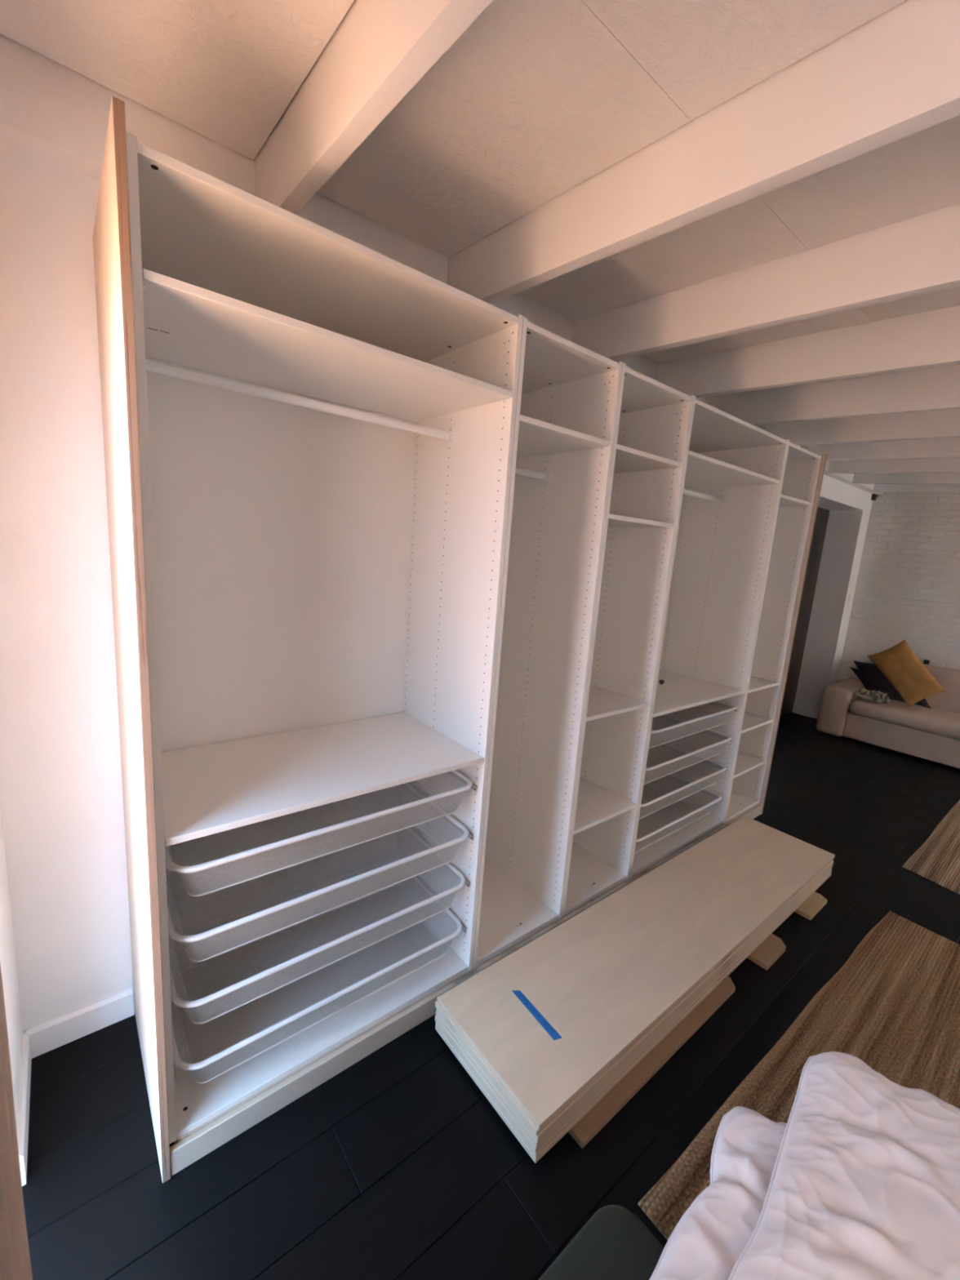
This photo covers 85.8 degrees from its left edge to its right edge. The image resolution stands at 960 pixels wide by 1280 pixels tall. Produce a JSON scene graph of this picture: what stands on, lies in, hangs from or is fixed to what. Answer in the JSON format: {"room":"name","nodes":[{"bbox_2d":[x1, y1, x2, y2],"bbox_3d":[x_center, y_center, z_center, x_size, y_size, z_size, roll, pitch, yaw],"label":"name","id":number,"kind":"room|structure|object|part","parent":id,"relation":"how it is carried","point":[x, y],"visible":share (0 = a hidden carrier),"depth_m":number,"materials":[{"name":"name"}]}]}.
{"room":"bedroom","nodes":[
{"label":"bedroom","id":0,"kind":"room"},
{"bbox_2d":[0,801,22,1131],"bbox_3d":[0.170,0.437,-0.639,0.260,2.900,5.695,-4,13,-39],"label":"wall","id":1,"kind":"structure","parent":0,"point":[7,952],"depth_m":1.40,"materials":[{"name":"white paint"}]},
{"bbox_2d":[0,963,32,1279],"bbox_3d":[-0.644,0.333,0.625,0.072,2.307,1.370,-4,13,-39],"label":"door","id":2,"kind":"structure","parent":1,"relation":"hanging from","point":[15,1257],"depth_m":0.74,"materials":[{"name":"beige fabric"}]},
{"bbox_2d":[17,1030,31,1186],"bbox_3d":[-1.274,1.287,1.445,0.014,0.098,0.411,-4,13,-39],"label":"baseboard","id":3,"kind":"structure","parent":1,"relation":"attached to","point":[26,1059],"depth_m":1.40,"materials":[{"name":"white paint"}]},
{"bbox_2d":[0,141,872,1031],"bbox_3d":[1.326,-0.253,3.697,7.652,2.900,0.310,-4,13,-39],"label":"wall","id":4,"kind":"structure","parent":0,"point":[61,795],"depth_m":1.47,"materials":[{"name":"white paint"}]},
{"bbox_2d":[22,986,134,1058],"bbox_3d":[-1.295,1.244,1.679,0.281,0.098,0.014,-4,13,-39],"label":"baseboard","id":5,"kind":"structure","parent":4,"relation":"attached to","point":[46,1037],"depth_m":1.67,"materials":[{"name":"white paint"}]},
{"bbox_2d":[0,34,883,494],"bbox_3d":[1.551,-1.472,3.350,7.142,0.192,0.100,-4,13,-39],"label":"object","id":6,"kind":"structure","parent":4,"relation":"attached to","point":[50,111],"depth_m":1.32,"materials":[{"name":"white paint"}]},
{"bbox_2d":[780,506,830,716],"bbox_3d":[3.226,-0.307,5.484,1.647,2.450,0.057,-4,13,-39],"label":"door","id":7,"kind":"structure","parent":4,"relation":"in","point":[822,514],"depth_m":5.79,"materials":[{"name":"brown wood"}]},
{"bbox_3d":[3.480,0.315,5.808,0.540,0.850,0.008,-4,13,-39],"label":"panel","id":8,"kind":"part","parent":7,"relation":"part of","materials":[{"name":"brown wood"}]},
{"bbox_3d":[3.555,-0.726,5.623,0.540,1.030,0.008,-4,13,-39],"label":"panel","id":9,"kind":"part","parent":7,"relation":"part of","materials":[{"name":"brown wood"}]},
{"bbox_2d":[792,703,818,719],"bbox_3d":[3.811,0.834,6.004,0.014,0.110,0.310,-4,13,-39],"label":"baseboard","id":10,"kind":"structure","parent":4,"relation":"in","point":[797,708],"depth_m":6.01,"materials":[{"name":"white paint"}]},
{"bbox_2d":[847,594,852,604],"bbox_3d":[4.105,-0.446,5.729,0.080,0.120,0.013,-4,13,-39],"label":"light switch","id":11,"kind":"object","parent":4,"relation":"attached to","point":[850,595],"visible":1,"depth_m":5.71,"materials":[{"name":"white paint"}]},
{"bbox_2d":[871,493,879,500],"bbox_3d":[4.272,-1.543,5.579,0.060,0.062,0.055,-4,13,-39],"label":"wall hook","id":12,"kind":"object","parent":4,"relation":"attached to","point":[874,496],"visible":1,"depth_m":5.57,"materials":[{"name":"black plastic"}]},
{"bbox_2d":[0,0,959,493],"bbox_3d":[3.061,-0.965,1.405,7.652,0.660,5.685,-4,13,-39],"label":"ceiling","id":13,"kind":"structure","parent":0,"point":[756,202],"depth_m":1.27,"materials":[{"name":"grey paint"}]},
{"bbox_3d":[-0.613,-1.252,0.906,0.679,0.064,0.971,-4,13,-39],"label":"panel","id":14,"kind":"part","parent":13,"relation":"part of","materials":[{"name":"white paint"}]},
{"bbox_3d":[-0.061,-1.292,1.351,0.628,0.064,0.971,-4,13,-39],"label":"panel","id":15,"kind":"part","parent":13,"relation":"part of","materials":[{"name":"white paint"}]},
{"bbox_3d":[0.478,-1.331,1.786,0.649,0.064,0.971,-4,13,-39],"label":"panel","id":16,"kind":"part","parent":13,"relation":"part of","materials":[{"name":"white paint"}]},
{"bbox_3d":[0.863,-0.947,0.236,0.628,0.118,2.000,-4,13,-39],"label":"panel","id":17,"kind":"part","parent":13,"relation":"part of","materials":[{"name":"white paint"}]},
{"bbox_3d":[1.020,-1.370,2.224,0.634,0.064,0.971,-4,13,-39],"label":"panel","id":18,"kind":"part","parent":13,"relation":"part of","materials":[{"name":"white paint"}]},
{"bbox_3d":[1.402,-0.986,0.672,0.649,0.118,2.000,-4,13,-39],"label":"panel","id":19,"kind":"part","parent":13,"relation":"part of","materials":[{"name":"white paint"}]},
{"bbox_3d":[1.944,-1.025,1.109,0.634,0.118,2.000,-4,13,-39],"label":"panel","id":20,"kind":"part","parent":13,"relation":"part of","materials":[{"name":"white paint"}]},
{"bbox_2d":[22,712,959,1279],"bbox_3d":[2.512,1.523,2.267,7.902,0.120,6.985,-4,13,-39],"label":"floor","id":21,"kind":"structure","parent":0,"point":[397,1165],"depth_m":1.45,"materials":[{"name":"black wood"}]},
{"bbox_2d":[92,96,170,1182],"bbox_3d":[-0.909,0.165,1.347,0.019,2.388,0.602,-4,13,-39],"label":"end panel","id":22,"kind":"object","parent":21,"relation":"on","point":[112,251],"visible":1,"depth_m":1.19,"materials":[{"name":"brown wood"}]},
{"bbox_2d":[125,131,523,1144],"bbox_3d":[-0.517,0.111,1.669,0.999,2.274,0.576,-4,13,-39],"label":"wardrobe","id":23,"kind":"object","parent":21,"relation":"on","point":[326,421],"visible":0.8,"depth_m":1.69,"materials":[{"name":"white laminate"}]},
{"bbox_3d":[-0.898,0.138,1.361,0.017,2.274,0.576,-4,13,-39],"label":"panel","id":24,"kind":"part","parent":23,"relation":"part of","materials":[{"name":"white plastic"}]},
{"bbox_3d":[-0.692,0.064,1.882,0.992,2.266,0.012,-4,13,-39],"label":"panel","id":25,"kind":"part","parent":23,"relation":"part of","materials":[{"name":"white plastic"}]},
{"bbox_3d":[-0.473,-0.698,1.542,0.956,0.027,0.020,-4,13,-39],"label":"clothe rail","id":26,"kind":"part","parent":23,"relation":"part of","materials":[{"name":"white metal"}]},
{"bbox_2d":[168,859,466,1084],"bbox_3d":[-0.583,1.103,1.840,0.964,0.112,0.545,-4,13,-39],"label":"basket","id":27,"kind":"object","parent":23,"relation":"on","point":[451,921],"depth_m":1.77,"materials":[{"name":"white metal"}]},
{"bbox_2d":[166,819,470,1024],"bbox_3d":[-0.570,0.914,1.806,0.964,0.112,0.545,-4,13,-39],"label":"basket","id":28,"kind":"object","parent":23,"relation":"on","point":[452,875],"depth_m":1.76,"materials":[{"name":"white metal"}]},
{"bbox_2d":[165,782,473,962],"bbox_3d":[-0.556,0.727,1.773,0.964,0.112,0.545,-4,13,-39],"label":"basket","id":29,"kind":"object","parent":23,"relation":"on","point":[458,833],"depth_m":1.72,"materials":[{"name":"white metal"}]},
{"bbox_3d":[-0.595,1.218,1.865,0.964,0.018,0.565,-4,13,-39],"label":"panel","id":30,"kind":"part","parent":23,"relation":"part of","materials":[{"name":"white plastic"}]},
{"bbox_2d":[164,769,477,896],"bbox_3d":[-0.543,0.538,1.739,0.964,0.112,0.545,-4,13,-39],"label":"basket","id":31,"kind":"object","parent":23,"relation":"on","point":[461,785],"depth_m":1.58,"materials":[{"name":"white metal"}]},
{"bbox_2d":[161,712,484,846],"bbox_3d":[-0.532,0.396,1.713,0.961,0.018,0.554,-4,13,-39],"label":"shelf","id":32,"kind":"object","parent":23,"relation":"attached to","point":[214,785],"depth_m":1.63,"materials":[{"name":"white laminate"}]},
{"bbox_2d":[142,268,511,422],"bbox_3d":[-0.447,-0.781,1.503,0.961,0.018,0.554,-4,13,-39],"label":"shelf","id":33,"kind":"object","parent":23,"relation":"attached to","point":[189,326],"depth_m":1.40,"materials":[{"name":"white laminate"}]},
{"bbox_3d":[-0.436,-0.989,1.470,0.964,0.018,0.567,-4,13,-39],"label":"panel","id":34,"kind":"part","parent":23,"relation":"part of","materials":[{"name":"white plastic"}]},
{"bbox_3d":[-0.136,0.083,1.977,0.017,2.274,0.576,-4,13,-39],"label":"panel","id":35,"kind":"part","parent":23,"relation":"part of","materials":[{"name":"white plastic"}]},
{"bbox_2d":[169,803,762,1176],"bbox_3d":[0.400,1.206,2.623,3.500,0.081,0.518,-4,13,-39],"label":"plinth","id":36,"kind":"object","parent":21,"relation":"on","point":[188,1148],"visible":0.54,"depth_m":1.60,"materials":[{"name":"white wood"}]},
{"bbox_2d":[472,316,622,968],"bbox_3d":[0.066,0.069,2.139,0.499,2.274,0.576,-4,13,-39],"label":"wardrobe","id":37,"kind":"object","parent":21,"relation":"on","point":[567,395],"visible":0.47,"depth_m":2.19,"materials":[{"name":"white laminate"}]},
{"bbox_3d":[-0.121,0.082,1.988,0.017,2.274,0.576,-4,13,-39],"label":"panel","id":38,"kind":"part","parent":37,"relation":"part of","materials":[{"name":"white plastic"}]},
{"bbox_3d":[-0.012,1.177,2.335,0.464,0.018,0.565,-4,13,-39],"label":"panel","id":39,"kind":"part","parent":37,"relation":"part of","materials":[{"name":"white plastic"}]},
{"bbox_3d":[0.105,-0.671,2.025,0.456,0.027,0.020,-4,13,-39],"label":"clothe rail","id":40,"kind":"part","parent":37,"relation":"part of","materials":[{"name":"white metal"}]},
{"bbox_2d":[516,414,610,457],"bbox_3d":[0.131,-0.765,1.984,0.461,0.018,0.554,-4,13,-39],"label":"shelf","id":41,"kind":"object","parent":37,"relation":"attached to","point":[537,438],"depth_m":1.90,"materials":[{"name":"white laminate"}]},
{"bbox_3d":[0.147,-1.030,1.941,0.464,0.018,0.567,-4,13,-39],"label":"panel","id":42,"kind":"part","parent":37,"relation":"part of","materials":[{"name":"white plastic"}]},
{"bbox_2d":[538,1204,663,1279],"bbox_3d":[0.184,1.356,0.887,0.430,0.362,0.253,-4,13,-39],"label":"stool","id":43,"kind":"object","parent":21,"relation":"on","point":[615,1243],"visible":0.96,"depth_m":0.98,"materials":[{"name":"green plastic"}]},
{"bbox_2d":[561,362,693,916],"bbox_3d":[0.454,0.041,2.453,0.499,2.274,0.576,-4,13,-39],"label":"wardrobe","id":44,"kind":"object","parent":21,"relation":"on","point":[653,419],"visible":0.36,"depth_m":2.44,"materials":[{"name":"white laminate"}]},
{"bbox_3d":[0.267,0.054,2.302,0.017,2.274,0.576,-4,13,-39],"label":"panel","id":45,"kind":"part","parent":44,"relation":"part of","materials":[{"name":"white plastic"}]},
{"bbox_3d":[0.376,1.149,2.648,0.464,0.018,0.565,-4,13,-39],"label":"panel","id":46,"kind":"part","parent":44,"relation":"part of","materials":[{"name":"white plastic"}]},
{"bbox_2d":[573,776,636,835],"bbox_3d":[0.408,0.768,2.575,0.461,0.018,0.554,-4,13,-39],"label":"shelf","id":47,"kind":"object","parent":44,"relation":"attached to","point":[597,802],"depth_m":2.49,"materials":[{"name":"white laminate"}]},
{"bbox_2d":[586,684,649,721],"bbox_3d":[0.444,0.266,2.486,0.461,0.018,0.554,-4,13,-39],"label":"shelf","id":48,"kind":"object","parent":44,"relation":"attached to","point":[604,700],"depth_m":2.40,"materials":[{"name":"white laminate"}]},
{"bbox_2d":[607,513,673,528],"bbox_3d":[0.502,-0.540,2.342,0.461,0.018,0.554,-4,13,-39],"label":"shelf","id":49,"kind":"object","parent":44,"relation":"attached to","point":[614,521],"depth_m":2.21,"materials":[{"name":"white laminate"}]},
{"bbox_2d":[613,444,681,472],"bbox_3d":[0.520,-0.792,2.297,0.461,0.018,0.554,-4,13,-39],"label":"shelf","id":50,"kind":"object","parent":44,"relation":"attached to","point":[628,460],"depth_m":2.20,"materials":[{"name":"white laminate"}]},
{"bbox_3d":[0.535,-1.058,2.254,0.464,0.018,0.567,-4,13,-39],"label":"panel","id":51,"kind":"part","parent":44,"relation":"part of","materials":[{"name":"white plastic"}]},
{"bbox_2d":[568,976,735,1148],"bbox_3d":[0.508,1.364,1.950,0.955,0.020,0.492,-4,13,-39],"label":"board offcut","id":52,"kind":"object","parent":21,"relation":"on","point":[597,1117],"visible":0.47,"depth_m":1.69,"materials":[{"name":"wood"}]},
{"bbox_2d":[435,873,831,1163],"bbox_3d":[0.888,1.308,2.305,2.289,0.018,0.487,-4,13,-39],"label":"plywood sheet","id":53,"kind":"object","parent":52,"relation":"on","point":[598,1099],"visible":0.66,"depth_m":1.66,"materials":[{"name":"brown wood"}]},
{"bbox_2d":[435,869,831,1157],"bbox_3d":[0.890,1.290,2.304,2.292,0.018,0.487,-4,13,-39],"label":"plywood sheet","id":54,"kind":"object","parent":53,"relation":"on","point":[557,1134],"visible":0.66,"depth_m":1.68,"materials":[{"name":"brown wood"}]},
{"bbox_2d":[435,867,831,1152],"bbox_3d":[0.887,1.272,2.298,2.288,0.018,0.487,-4,13,-39],"label":"plywood sheet","id":55,"kind":"object","parent":54,"relation":"on","point":[503,1107],"visible":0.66,"depth_m":1.63,"materials":[{"name":"brown wood"}]},
{"bbox_2d":[435,864,832,1146],"bbox_3d":[0.891,1.254,2.296,2.291,0.018,0.487,-4,13,-39],"label":"plywood sheet","id":56,"kind":"object","parent":55,"relation":"on","point":[484,1076],"visible":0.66,"depth_m":1.63,"materials":[{"name":"brown wood"}]},
{"bbox_2d":[435,860,833,1141],"bbox_3d":[0.893,1.236,2.293,2.290,0.018,0.487,-4,13,-39],"label":"plywood sheet","id":57,"kind":"object","parent":56,"relation":"on","point":[551,1125],"visible":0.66,"depth_m":1.69,"materials":[{"name":"brown wood"}]},
{"bbox_2d":[435,859,832,1136],"bbox_3d":[0.886,1.219,2.287,2.284,0.018,0.487,-4,13,-39],"label":"plywood sheet","id":58,"kind":"object","parent":57,"relation":"on","point":[506,1094],"visible":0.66,"depth_m":1.60,"materials":[{"name":"brown wood"}]},
{"bbox_2d":[436,815,835,1130],"bbox_3d":[0.895,1.201,2.286,2.290,0.018,0.487,-4,13,-39],"label":"panels","id":59,"kind":"object","parent":58,"relation":"on","point":[603,976],"visible":1,"depth_m":1.95,"materials":[{"name":"brown wood"}]},
{"bbox_2d":[511,990,561,1039],"bbox_3d":[0.184,1.241,1.717,0.028,0.001,0.223,-3,12,-36],"label":"tape","id":60,"kind":"object","parent":59,"relation":"on","point":[540,1018],"visible":1,"depth_m":1.71,"materials":[{"name":"blue"}]},
{"bbox_2d":[629,395,788,877],"bbox_3d":[1.037,-0.001,2.923,0.999,2.274,0.576,-4,13,-39],"label":"wardrobe","id":61,"kind":"object","parent":21,"relation":"on","point":[733,471],"depth_m":3.07,"materials":[{"name":"white laminate"}]},
{"bbox_3d":[1.076,0.249,3.057,0.032,0.026,0.032,-4,13,-39],"label":"knob","id":62,"kind":"part","parent":61,"relation":"part of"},
{"bbox_3d":[0.656,0.026,2.616,0.017,2.274,0.576,-4,13,-39],"label":"panel","id":63,"kind":"part","parent":61,"relation":"part of","materials":[{"name":"white plastic"}]},
{"bbox_3d":[0.862,-0.048,3.137,0.992,2.266,0.012,-4,13,-39],"label":"panel","id":64,"kind":"part","parent":61,"relation":"part of","materials":[{"name":"white plastic"}]},
{"bbox_3d":[0.959,1.107,3.119,0.964,0.018,0.565,-4,13,-39],"label":"panel","id":65,"kind":"part","parent":61,"relation":"part of","materials":[{"name":"white plastic"}]},
{"bbox_2d":[634,765,722,853],"bbox_3d":[0.970,0.991,3.094,0.964,0.112,0.545,-4,13,-39],"label":"basket","id":66,"kind":"object","parent":61,"relation":"on","point":[710,797],"depth_m":3.18,"materials":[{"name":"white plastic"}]},
{"bbox_2d":[639,739,727,819],"bbox_3d":[0.984,0.803,3.061,0.964,0.112,0.545,-4,13,-39],"label":"basket","id":67,"kind":"object","parent":61,"relation":"on","point":[714,769],"depth_m":3.17,"materials":[{"name":"white plastic"}]},
{"bbox_2d":[644,715,732,784],"bbox_3d":[0.997,0.615,3.027,0.964,0.112,0.545,-4,13,-39],"label":"basket","id":68,"kind":"object","parent":61,"relation":"on","point":[716,739],"depth_m":3.14,"materials":[{"name":"white plastic"}]},
{"bbox_2d":[648,700,737,748],"bbox_3d":[1.011,0.426,2.994,0.964,0.112,0.545,-4,13,-39],"label":"basket","id":69,"kind":"object","parent":61,"relation":"on","point":[721,711],"depth_m":3.02,"materials":[{"name":"white plastic"}]},
{"bbox_2d":[653,669,745,717],"bbox_3d":[1.022,0.284,2.967,0.961,0.018,0.554,-4,13,-39],"label":"shelf","id":70,"kind":"object","parent":61,"relation":"attached to","point":[681,690],"depth_m":2.97,"materials":[{"name":"white laminate"}]},
{"bbox_3d":[1.081,-0.809,2.797,0.956,0.027,0.020,-4,13,-39],"label":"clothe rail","id":71,"kind":"part","parent":61,"relation":"part of","materials":[{"name":"white metal"}]},
{"bbox_2d":[684,450,779,488],"bbox_3d":[1.107,-0.893,2.757,0.961,0.018,0.554,-4,13,-39],"label":"shelf","id":72,"kind":"object","parent":61,"relation":"attached to","point":[702,471],"depth_m":2.74,"materials":[{"name":"white laminate"}]},
{"bbox_3d":[1.118,-1.100,2.725,0.964,0.018,0.567,-4,13,-39],"label":"panel","id":73,"kind":"part","parent":61,"relation":"part of","materials":[{"name":"white plastic"}]},
{"bbox_2d":[746,933,786,970],"bbox_3d":[1.121,1.321,2.438,0.225,0.020,0.542,-4,13,-39],"label":"board offcut","id":74,"kind":"object","parent":21,"relation":"on","point":[772,948],"visible":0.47,"depth_m":2.24,"materials":[{"name":"brown wood"}]},
{"bbox_2d":[724,440,821,822],"bbox_3d":[1.620,-0.043,3.394,0.499,2.274,0.576,-4,13,-39],"label":"wardrobe","id":75,"kind":"object","parent":21,"relation":"on","point":[802,466],"visible":0.18,"depth_m":3.34,"materials":[{"name":"white laminate"}]},
{"bbox_3d":[1.542,1.065,3.589,0.464,0.018,0.565,-4,13,-39],"label":"panel","id":76,"kind":"part","parent":75,"relation":"part of","materials":[{"name":"white plastic"}]},
{"bbox_2d":[733,751,765,778],"bbox_3d":[1.566,0.782,3.534,0.461,0.018,0.554,-4,13,-39],"label":"shelf","id":77,"kind":"object","parent":75,"relation":"attached to","point":[746,761],"depth_m":3.43,"materials":[{"name":"white laminate"}]},
{"bbox_2d":[741,711,773,733],"bbox_3d":[1.587,0.497,3.483,0.461,0.018,0.554,-4,13,-39],"label":"shelf","id":78,"kind":"object","parent":75,"relation":"attached to","point":[752,720],"depth_m":3.38,"materials":[{"name":"white laminate"}]},
{"bbox_3d":[1.433,-0.030,3.243,0.017,2.274,0.576,-4,13,-39],"label":"panel","id":79,"kind":"part","parent":75,"relation":"part of","materials":[{"name":"white plastic"}]},
{"bbox_2d":[747,675,779,693],"bbox_3d":[1.604,0.248,3.438,0.461,0.018,0.554,-4,13,-39],"label":"shelf","id":80,"kind":"object","parent":75,"relation":"attached to","point":[756,682],"depth_m":3.33,"materials":[{"name":"white laminate"}]},
{"bbox_2d":[778,493,811,506],"bbox_3d":[1.685,-0.871,3.239,0.461,0.018,0.554,-4,13,-39],"label":"shelf","id":81,"kind":"object","parent":75,"relation":"attached to","point":[784,500],"depth_m":3.09,"materials":[{"name":"white laminate"}]},
{"bbox_3d":[1.701,-1.142,3.195,0.464,0.018,0.567,-4,13,-39],"label":"panel","id":82,"kind":"part","parent":75,"relation":"part of","materials":[{"name":"white plastic"}]},
{"bbox_2d":[758,453,826,814],"bbox_3d":[1.825,-0.020,3.557,0.019,2.362,0.602,-4,13,-39],"label":"end panel","id":83,"kind":"object","parent":21,"relation":"on","point":[824,456],"visible":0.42,"depth_m":3.31,"materials":[{"name":"brown wood"}]},
{"bbox_2d":[637,911,959,1240],"bbox_3d":[1.693,1.553,1.385,2.119,0.013,1.576,-4,13,-39],"label":"jute rug","id":84,"kind":"object","parent":21,"relation":"on","point":[893,1006],"visible":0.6,"depth_m":1.88,"materials":[{"name":"brown wicker"}]},
{"bbox_2d":[794,891,827,919],"bbox_3d":[1.540,1.295,2.751,0.240,0.020,0.482,-4,13,-39],"label":"board offcut","id":85,"kind":"object","parent":21,"relation":"on","point":[809,908],"visible":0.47,"depth_m":2.57,"materials":[{"name":"beige wood"}]},
{"bbox_2d":[816,663,959,768],"bbox_3d":[4.703,0.792,4.578,0.857,0.816,2.735,-4,13,-39],"label":"sofa","id":86,"kind":"object","parent":21,"relation":"on","point":[932,734],"visible":0.62,"depth_m":4.97,"materials":[{"name":"beige fabric"}]},
{"bbox_3d":[3.919,0.711,5.543,0.795,0.503,0.260,-4,13,-39],"label":"armrest","id":87,"kind":"part","parent":86,"relation":"part of","materials":[{"name":"beige fabric"}]},
{"bbox_2d":[849,666,867,689],"bbox_3d":[4.116,0.439,5.371,0.062,0.210,0.521,-3,12,-36],"label":"cushion","id":88,"kind":"object","parent":86,"relation":"on","point":[855,671],"visible":0.14,"depth_m":5.47,"materials":[{"name":"fabric"}]},
{"bbox_2d":[853,687,890,703],"bbox_3d":[3.902,0.543,5.104,0.155,0.105,0.305,-4,13,-39],"label":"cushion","id":89,"kind":"object","parent":86,"relation":"on","point":[873,695],"visible":1,"depth_m":5.07,"materials":[{"name":"multicoloured fabric"}]},
{"bbox_2d":[853,660,930,708],"bbox_3d":[4.108,0.421,5.176,0.190,0.348,0.756,-3,12,-34],"label":"cushion","id":90,"kind":"object","parent":86,"relation":"on","point":[873,678],"visible":0.48,"depth_m":5.22,"materials":[{"name":"fabric"}]},
{"bbox_2d":[849,697,959,740],"bbox_3d":[4.615,0.839,4.516,0.637,0.169,2.207,-4,13,-39],"label":"seat cushion","id":91,"kind":"object","parent":86,"relation":"on","point":[942,722],"depth_m":4.86,"materials":[{"name":"beige fabric"}]},
{"bbox_2d":[866,640,946,706],"bbox_3d":[4.082,0.315,4.959,0.155,0.617,0.668,-1,11,-25],"label":"cushion","id":92,"kind":"object","parent":86,"relation":"on","point":[900,664],"visible":1,"depth_m":4.91,"materials":[{"name":"yellow fabric"}]},
{"bbox_3d":[4.923,0.641,4.722,0.317,0.537,2.207,-4,13,-39],"label":"backrest","id":93,"kind":"part","parent":86,"relation":"part of","materials":[{"name":"beige fabric"}]},
{"bbox_2d":[902,799,959,894],"bbox_3d":[3.672,1.408,2.996,2.372,0.013,1.573,-4,13,-39],"label":"jute rug","id":94,"kind":"object","parent":21,"relation":"on","point":[937,860],"visible":1,"depth_m":3.14,"materials":[{"name":"brown wicker"}]},
{"bbox_3d":[0.879,1.440,0.529,0.670,0.388,1.120,-4,13,-39],"label":"daybed","id":95,"kind":"object","parent":21,"relation":"on","visible":0},
{"bbox_2d":[648,1106,786,1279],"bbox_3d":[0.556,1.127,0.774,0.560,0.082,0.785,14,14,43],"label":"blanket","id":96,"kind":"object","parent":95,"relation":"on","point":[710,1237],"visible":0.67,"depth_m":0.96,"materials":[{"name":"white fabric"}]},
{"bbox_2d":[728,1051,959,1279],"bbox_3d":[0.880,1.075,0.662,1.069,0.075,1.109,11,12,36],"label":"duvet","id":97,"kind":"object","parent":96,"relation":"on","point":[864,1184],"visible":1,"depth_m":0.94,"materials":[{"name":"white fabric"}]},
{"bbox_2d":[836,492,959,682],"bbox_3d":[5.965,0.049,3.874,0.255,2.900,5.435,-4,13,-39],"label":"wall","id":98,"kind":"structure","parent":0,"point":[908,586],"depth_m":5.41,"materials":[{"name":"paint"}]},
{"bbox_2d":[923,659,929,664],"bbox_3d":[4.615,0.228,5.340,0.034,0.045,0.045,-4,13,-39],"label":"wall socket","id":99,"kind":"object","parent":98,"relation":"attached to","point":[926,661],"visible":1,"depth_m":5.33,"materials":[{"name":"black plastic"}]}
]}

